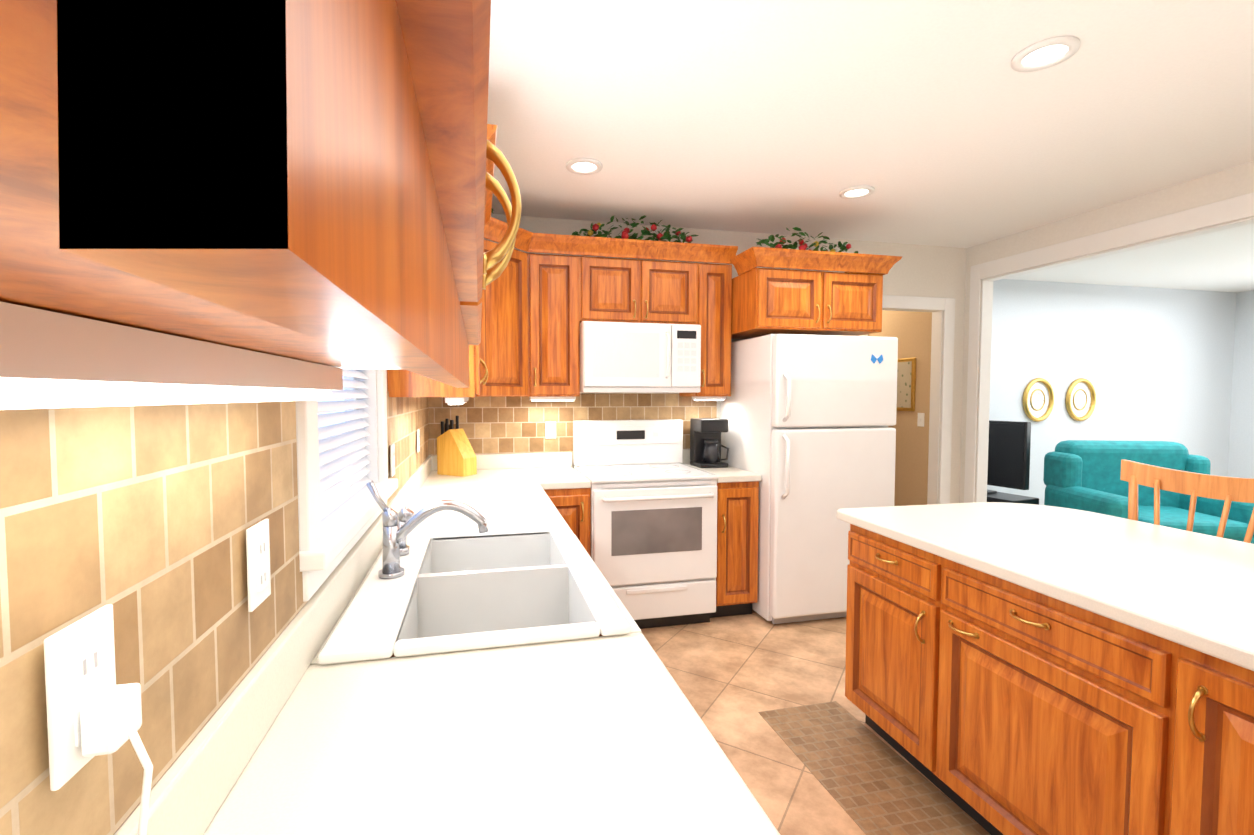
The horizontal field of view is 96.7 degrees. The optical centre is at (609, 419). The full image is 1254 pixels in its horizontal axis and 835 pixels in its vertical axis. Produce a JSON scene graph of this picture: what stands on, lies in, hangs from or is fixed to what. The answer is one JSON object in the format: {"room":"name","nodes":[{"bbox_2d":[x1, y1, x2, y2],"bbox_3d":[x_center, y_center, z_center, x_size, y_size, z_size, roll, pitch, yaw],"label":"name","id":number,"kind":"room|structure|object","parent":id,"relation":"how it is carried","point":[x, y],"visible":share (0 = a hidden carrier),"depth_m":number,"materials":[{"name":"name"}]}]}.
{"room":"kitchen","nodes":[
{"label":"kitchen","id":0,"kind":"room"},
{"bbox_2d":[320,369,387,531],"bbox_3d":[-0.572,0.072,0.796,0.100,2.600,6.000,-1,3,-13],"label":"wall","id":1,"kind":"structure","parent":0,"point":[332,516],"depth_m":1.44,"materials":[{"name":"paint"}]},
{"bbox_2d":[0,392,431,834],"bbox_3d":[-0.554,0.107,0.956,0.006,0.484,5.500,-1,3,-13],"label":"tile backsplash","id":2,"kind":"structure","parent":1,"relation":"attached to","point":[140,518],"depth_m":0.54,"materials":[{"name":"tile"}]},
{"bbox_2d":[44,604,115,790],"bbox_3d":[-0.420,0.217,0.447,0.008,0.116,0.072,-1,3,-13],"label":"electrical outlet","id":3,"kind":"object","parent":2,"relation":"attached to","point":[79,662],"visible":0.79,"depth_m":0.43,"materials":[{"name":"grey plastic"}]},
{"bbox_2d":[80,683,152,834],"bbox_3d":[-0.373,0.348,0.413,0.062,0.249,0.140,-1,3,-13],"label":"plug","id":4,"kind":"object","parent":3,"relation":"attached to","point":[111,719],"visible":1,"depth_m":0.45,"materials":[{"name":"white plastic"}]},
{"bbox_2d":[246,519,270,611],"bbox_3d":[-0.503,0.207,0.802,0.008,0.116,0.072,-1,3,-13],"label":"electrical outlet","id":5,"kind":"object","parent":2,"relation":"attached to","point":[258,563],"visible":0.98,"depth_m":0.79,"materials":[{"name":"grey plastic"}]},
{"bbox_2d":[390,443,394,476],"bbox_3d":[-0.793,0.147,2.043,0.008,0.116,0.072,-1,3,-13],"label":"electrical outlet","id":6,"kind":"object","parent":2,"relation":"attached to","point":[392,458],"visible":1,"depth_m":2.02,"materials":[{"name":"grey plastic"}]},
{"bbox_2d":[417,429,419,451],"bbox_3d":[-0.996,0.108,2.909,0.008,0.116,0.072,-1,3,-13],"label":"electrical outlet","id":7,"kind":"object","parent":2,"relation":"attached to","point":[418,440],"visible":1,"depth_m":2.89,"materials":[{"name":"grey plastic"}]},
{"bbox_2d":[0,0,521,367],"bbox_3d":[-0.220,-0.471,0.217,0.328,0.836,0.499,-1,3,-13],"label":"upper cabinet","id":8,"kind":"object","parent":1,"relation":"attached to","point":[307,180],"depth_m":0.08,"materials":[{"name":"brown wood"}]},
{"bbox_2d":[114,456,433,834],"bbox_3d":[-0.739,0.363,1.799,0.020,0.099,3.782,-1,3,-13],"label":"backsplash","id":9,"kind":"structure","parent":1,"relation":"attached to","point":[187,798],"depth_m":0.76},
{"bbox_2d":[144,0,490,47],"bbox_3d":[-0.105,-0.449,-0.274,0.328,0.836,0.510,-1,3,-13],"label":"upper cabinet","id":10,"kind":"object","parent":1,"relation":"attached to","point":[466,22],"depth_m":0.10,"materials":[{"name":"brown wood"}]},
{"bbox_2d":[296,369,397,601],"bbox_3d":[-0.700,-0.267,1.440,0.150,1.170,0.940,-1,3,-13],"label":"window","id":11,"kind":"structure","parent":1,"relation":"in","point":[324,552],"depth_m":1.14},
{"bbox_2d":[318,369,370,519],"bbox_3d":[-0.705,-0.274,1.438,0.040,0.979,0.732,-1,3,-13],"label":"window blinds","id":12,"kind":"object","parent":11,"relation":"attached to","point":[344,470],"visible":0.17,"depth_m":1.49,"materials":[{"name":"white plastic"}]},
{"bbox_2d":[322,364,468,379],"bbox_3d":[-0.329,-0.491,0.683,0.328,0.836,0.460,-1,3,-13],"label":"upper cabinet","id":13,"kind":"object","parent":1,"relation":"attached to","point":[433,371],"depth_m":0.39,"materials":[{"name":"brown wood"}]},
{"bbox_2d":[0,302,342,409],"bbox_3d":[-0.182,-0.003,-0.329,0.090,0.048,2.440,-1,3,-13],"label":"under-cabinet light","id":14,"kind":"object","parent":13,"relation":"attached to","point":[49,359],"visible":0.98,"depth_m":0.34,"materials":[{"name":"white plastic"}]},
{"bbox_2d":[387,289,482,396],"bbox_3d":[-0.707,-0.585,2.295,0.328,0.980,0.515,-1,3,-13],"label":"upper cabinet","id":15,"kind":"object","parent":1,"relation":"attached to","point":[400,383],"depth_m":2.07,"materials":[{"name":"brown wood"}]},
{"bbox_2d":[429,214,965,503],"bbox_3d":[0.895,-0.077,4.165,4.290,2.600,0.100,-1,3,-13],"label":"wall","id":16,"kind":"structure","parent":0,"point":[927,271],"depth_m":4.40,"materials":[{"name":"paint"}]},
{"bbox_2d":[434,452,572,471],"bbox_3d":[-0.706,0.277,3.736,0.926,0.099,0.020,-1,3,-13],"label":"backsplash","id":17,"kind":"structure","parent":16,"relation":"attached to","point":[561,459],"depth_m":3.76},
{"bbox_2d":[483,216,534,396],"bbox_3d":[-0.623,-0.630,3.255,0.312,0.976,0.311,-1,3,-13],"label":"upper cabinet","id":18,"kind":"object","parent":16,"relation":"attached to","point":[509,300],"depth_m":3.30,"materials":[{"name":"brown wood"}]},
{"bbox_2d":[535,248,582,395],"bbox_3d":[-0.387,-0.594,3.619,0.338,0.880,0.330,-1,3,-13],"label":"upper cabinet","id":19,"kind":"object","parent":16,"relation":"attached to","point":[537,309],"depth_m":3.47,"materials":[{"name":"brown wood"}]},
{"bbox_2d":[432,393,716,454],"bbox_3d":[-0.184,0.061,3.864,1.990,0.490,0.006,-1,3,-13],"label":"tile backsplash","id":20,"kind":"structure","parent":16,"relation":"attached to","point":[508,424],"depth_m":3.80,"materials":[{"name":"tile"}]},
{"bbox_2d":[545,422,555,438],"bbox_3d":[-0.400,0.069,3.800,0.072,0.116,0.008,-1,3,-13],"label":"electrical outlet","id":21,"kind":"object","parent":20,"relation":"attached to","point":[550,430],"visible":1,"depth_m":3.80,"materials":[{"name":"grey plastic"}]},
{"bbox_2d":[583,252,642,322],"bbox_3d":[-0.031,-0.835,3.692,0.392,0.405,0.330,-1,3,-13],"label":"upper cabinet","id":22,"kind":"object","parent":16,"relation":"attached to","point":[612,287],"depth_m":3.54,"materials":[{"name":"brown wood"}]},
{"bbox_2d":[572,215,698,242],"bbox_3d":[0.179,-1.244,3.687,0.883,0.199,0.192,-1,3,-13],"label":"garland","id":23,"kind":"object","parent":22,"relation":"on","point":[666,234],"visible":0.75,"depth_m":3.68,"materials":[{"name":"green plant"}]},
{"bbox_2d":[580,321,700,392],"bbox_3d":[0.176,-0.402,3.688,0.776,0.440,0.456,-1,3,-13],"label":"microwave","id":24,"kind":"object","parent":22,"relation":"attached to","point":[623,357],"visible":0.96,"depth_m":3.50,"materials":[{"name":"white plastic"}]},
{"bbox_2d":[643,256,698,324],"bbox_3d":[0.351,-0.839,3.781,0.392,0.405,0.330,-1,3,-13],"label":"upper cabinet","id":25,"kind":"object","parent":16,"relation":"attached to","point":[670,288],"depth_m":3.63,"materials":[{"name":"brown wood"}]},
{"bbox_2d":[679,260,731,395],"bbox_3d":[0.665,-0.605,3.865,0.254,0.880,0.330,-1,3,-13],"label":"upper cabinet","id":26,"kind":"object","parent":16,"relation":"attached to","point":[715,280],"depth_m":3.71,"materials":[{"name":"brown wood"}]},
{"bbox_2d":[445,397,725,404],"bbox_3d":[0.078,-0.110,3.000,1.770,0.028,1.388,-1,3,-13],"label":"under-cabinet lights","id":27,"kind":"object","parent":26,"relation":"attached to","point":[455,400],"visible":1,"depth_m":3.54,"materials":[{"name":"white plastic"}]},
{"bbox_2d":[730,247,902,338],"bbox_3d":[1.277,-0.817,3.794,1.040,0.470,0.728,-1,3,-13],"label":"upper cabinet","id":28,"kind":"object","parent":16,"relation":"attached to","point":[771,300],"visible":1,"depth_m":3.51,"materials":[{"name":"brown wood"}]},
{"bbox_2d":[756,227,857,252],"bbox_3d":[1.312,-1.163,3.753,0.730,0.213,0.202,-1,3,-13],"label":"garland","id":29,"kind":"object","parent":28,"relation":"on","point":[804,246],"visible":0.58,"depth_m":3.72,"materials":[{"name":"green plant"}]},
{"bbox_2d":[882,295,954,504],"bbox_3d":[2.231,0.114,4.476,1.130,2.190,0.118,-1,3,-13],"label":"door frame","id":30,"kind":"structure","parent":16,"relation":"attached to","point":[945,319],"depth_m":4.53,"materials":[{"name":"white wood"}]},
{"bbox_2d":[641,609,956,834],"bbox_3d":[1.517,1.399,1.343,4.390,0.100,6.000,-1,3,-13],"label":"floor","id":31,"kind":"structure","parent":0,"point":[732,676],"depth_m":2.68,"materials":[{"name":"tile"}]},
{"bbox_2d":[546,484,593,569],"bbox_3d":[-0.327,0.814,3.517,0.297,0.875,0.678,-1,3,-13],"label":"base cabinet","id":32,"kind":"object","parent":31,"relation":"on","point":[575,503],"depth_m":3.19,"materials":[{"name":"brown wood"}]},
{"bbox_2d":[382,484,577,550],"bbox_3d":[-0.574,0.402,2.486,0.653,0.040,1.180,-1,3,-13],"label":"countertop","id":33,"kind":"structure","parent":32,"relation":"on","point":[503,506],"depth_m":2.45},
{"bbox_2d":[318,527,629,664],"bbox_3d":[-0.343,0.501,1.506,0.590,0.199,0.880,-1,3,-13],"label":"sink","id":34,"kind":"object","parent":33,"relation":"in","point":[453,592],"visible":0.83,"depth_m":1.48,"materials":[{"name":"white ceramic"}]},
{"bbox_2d":[366,480,487,578],"bbox_3d":[-0.496,0.274,1.558,0.305,0.248,0.254,-1,3,-13],"label":"faucet","id":35,"kind":"object","parent":34,"relation":"on","point":[401,525],"visible":1,"depth_m":1.44,"materials":[{"name":"silver metal"}]},
{"bbox_2d":[206,628,779,834],"bbox_3d":[-0.123,0.505,0.563,0.655,0.076,1.094,-1,3,-13],"label":"countertop","id":36,"kind":"structure","parent":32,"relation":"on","point":[595,735],"depth_m":0.76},
{"bbox_2d":[422,468,589,487],"bbox_3d":[-0.642,0.360,3.420,0.946,0.040,0.672,-1,3,-13],"label":"countertop","id":37,"kind":"structure","parent":32,"relation":"on","point":[548,477],"depth_m":3.34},
{"bbox_2d":[437,416,476,476],"bbox_3d":[-0.947,0.156,3.456,0.210,0.364,0.120,1,3,27],"label":"knife block","id":38,"kind":"object","parent":37,"relation":"on","point":[456,455],"visible":1,"depth_m":3.42,"materials":[{"name":"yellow wood"}]},
{"bbox_2d":[573,419,718,628],"bbox_3d":[0.210,0.631,3.585,0.778,1.235,0.757,-1,3,-13],"label":"range","id":39,"kind":"object","parent":31,"relation":"on","point":[654,527],"visible":0.94,"depth_m":3.32,"materials":[{"name":"white metal"}]},
{"bbox_2d":[683,449,760,617],"bbox_3d":[0.726,0.734,3.752,0.293,1.015,0.692,-1,3,-13],"label":"base cabinet","id":40,"kind":"object","parent":31,"relation":"on","point":[737,539],"visible":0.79,"depth_m":3.46,"materials":[{"name":"brown wood"}]},
{"bbox_2d":[690,418,728,467],"bbox_3d":[0.692,0.155,3.857,0.200,0.330,0.227,-1,3,-13],"label":"coffee maker","id":41,"kind":"object","parent":40,"relation":"on","point":[705,443],"visible":1,"depth_m":3.79,"materials":[{"name":"black plastic"}]},
{"bbox_2d":[720,334,897,623],"bbox_3d":[1.309,0.353,3.761,0.835,1.775,0.851,-1,3,-13],"label":"fridge","id":42,"kind":"object","parent":31,"relation":"on","point":[809,436],"visible":0.9,"depth_m":3.40,"materials":[{"name":"white metal"}]},
{"bbox_2d":[871,354,882,363],"bbox_3d":[1.644,-0.375,3.425,0.090,0.060,0.002,-1,3,-13],"label":"magnet","id":43,"kind":"object","parent":42,"relation":"attached to","point":[874,359],"visible":1,"depth_m":3.42},
{"bbox_2d":[758,701,990,834],"bbox_3d":[1.272,1.375,0.720,0.390,0.002,3.700,-1,3,-13],"label":"rug","id":44,"kind":"object","parent":31,"relation":"on","point":[870,781],"visible":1,"depth_m":2.06,"materials":[{"name":"brown fabric"}]},
{"bbox_2d":[837,518,1253,834],"bbox_3d":[1.459,0.901,1.567,0.639,0.876,1.790,0,3,-11],"label":"kitchen island","id":45,"kind":"object","parent":31,"relation":"on","point":[1020,669],"depth_m":1.53,"materials":[{"name":"brown wood"}]},
{"bbox_2d":[837,502,1253,665],"bbox_3d":[1.659,0.441,1.606,1.035,0.040,1.870,0,3,-11],"label":"island countertop","id":46,"kind":"structure","parent":45,"relation":"on","point":[1198,588],"depth_m":1.68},
{"bbox_2d":[1120,459,1253,542],"bbox_3d":[1.985,0.748,2.026,0.509,1.144,0.539,0,3,-11],"label":"counter stool","id":47,"kind":"object","parent":31,"relation":"on","point":[1228,490],"visible":0.27,"depth_m":2.11,"materials":[{"name":"brown wood"}]},
{"bbox_2d":[487,0,1253,291],"bbox_3d":[3.458,-1.389,3.267,9.100,0.100,9.100,-1,3,-13],"label":"ceiling","id":48,"kind":"structure","parent":0,"point":[943,123],"depth_m":2.38,"materials":[{"name":"white paint"}]},
{"bbox_2d":[566,158,602,174],"bbox_3d":[-0.131,-1.316,2.893,0.190,0.012,0.190,-1,3,-13],"label":"recessed light","id":49,"kind":"object","parent":48,"relation":"in","point":[584,166],"visible":0.96,"depth_m":2.88,"materials":[{"name":"white"}]},
{"bbox_2d":[839,185,874,198],"bbox_3d":[1.447,-1.332,3.262,0.190,0.012,0.190,-1,3,-13],"label":"recessed light","id":50,"kind":"object","parent":48,"relation":"in","point":[856,192],"visible":1,"depth_m":3.25,"materials":[{"name":"white"}]},
{"bbox_2d":[1011,36,1079,71],"bbox_3d":[1.518,-1.274,1.945,0.190,0.012,0.190,-1,3,-13],"label":"recessed light","id":51,"kind":"object","parent":48,"relation":"in","point":[1045,53],"visible":1,"depth_m":1.94,"materials":[{"name":"white"}]},
{"bbox_2d":[868,310,931,505],"bbox_3d":[2.466,-0.166,6.173,0.305,2.600,3.100,-1,3,-13],"label":"wall","id":52,"kind":"structure","parent":0,"point":[911,331],"depth_m":4.82,"materials":[{"name":"paint"}]},
{"bbox_2d":[896,358,915,410],"bbox_3d":[2.590,-0.311,4.916,0.022,0.460,0.270,-1,3,-13],"label":"framed picture","id":53,"kind":"object","parent":52,"relation":"attached to","point":[906,376],"visible":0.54,"depth_m":4.86,"materials":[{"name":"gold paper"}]},
{"bbox_2d":[917,413,924,426],"bbox_3d":[2.641,-0.002,4.731,0.012,0.116,0.072,-1,3,-13],"label":"hall light switch","id":54,"kind":"object","parent":52,"relation":"attached to","point":[920,421],"visible":1,"depth_m":4.72,"materials":[{"name":"white plastic"}]},
{"bbox_2d":[959,162,1253,502],"bbox_3d":[3.617,0.031,1.722,0.100,2.600,5.900,-1,3,-13],"label":"wall","id":55,"kind":"structure","parent":0,"point":[1221,185],"depth_m":3.54,"materials":[{"name":"paint"}]},
{"bbox_2d":[964,192,1253,502],"bbox_3d":[3.341,0.060,2.867,0.118,2.440,3.430,-1,3,-13],"label":"door frame","id":56,"kind":"structure","parent":55,"relation":"attached to","point":[1220,212],"depth_m":4.04,"materials":[{"name":"white wood"}]},
{"bbox_2d":[987,279,1236,504],"bbox_3d":[5.069,-0.161,6.062,4.715,2.600,0.100,-1,3,-13],"label":"wall","id":57,"kind":"structure","parent":0,"point":[1151,364],"depth_m":6.11,"materials":[{"name":"paint"}]},
{"bbox_2d":[1022,378,1053,421],"bbox_3d":[4.508,-0.212,5.857,0.394,0.464,0.044,-1,3,-13],"label":"oval frame","id":58,"kind":"object","parent":57,"relation":"attached to","point":[1038,399],"visible":1,"depth_m":5.86,"materials":[{"name":"gold metal"}]},
{"bbox_2d":[1065,378,1095,420],"bbox_3d":[5.064,-0.218,5.986,0.394,0.464,0.044,-1,3,-13],"label":"oval frame","id":59,"kind":"object","parent":57,"relation":"attached to","point":[1080,400],"visible":1,"depth_m":5.99,"materials":[{"name":"gold metal"}]},
{"bbox_2d":[1227,290,1253,478],"bbox_3d":[8.101,-0.036,3.230,0.100,2.600,6.800,-1,3,-13],"label":"wall","id":60,"kind":"structure","parent":0,"point":[1241,453],"depth_m":6.42,"materials":[{"name":"paint"}]},
{"bbox_3d":[5.595,1.286,3.885,4.710,0.100,9.100,-1,3,-13],"label":"floor","id":61,"kind":"structure","parent":0,"visible":0},
{"bbox_2d":[987,492,1038,504],"bbox_3d":[3.376,0.919,5.169,0.360,0.520,0.900,-1,3,-23],"label":"tv stand","id":62,"kind":"object","parent":61,"relation":"on","point":[1003,497],"visible":0.15,"depth_m":4.81,"materials":[{"name":"black plastic"}]},
{"bbox_2d":[987,420,1030,493],"bbox_3d":[3.376,0.329,5.143,0.228,0.660,0.895,-1,3,-13],"label":"tv","id":63,"kind":"object","parent":62,"relation":"on","point":[1009,443],"visible":0.33,"depth_m":4.84,"materials":[{"name":"black plastic"}]},
{"bbox_2d":[1043,440,1253,543],"bbox_3d":[4.287,0.702,4.427,1.120,1.020,0.920,0,3,7],"label":"sofa","id":64,"kind":"object","parent":61,"relation":"on","point":[1084,475],"visible":0.5,"depth_m":4.57,"materials":[{"name":"teal fabric"}]}
]}

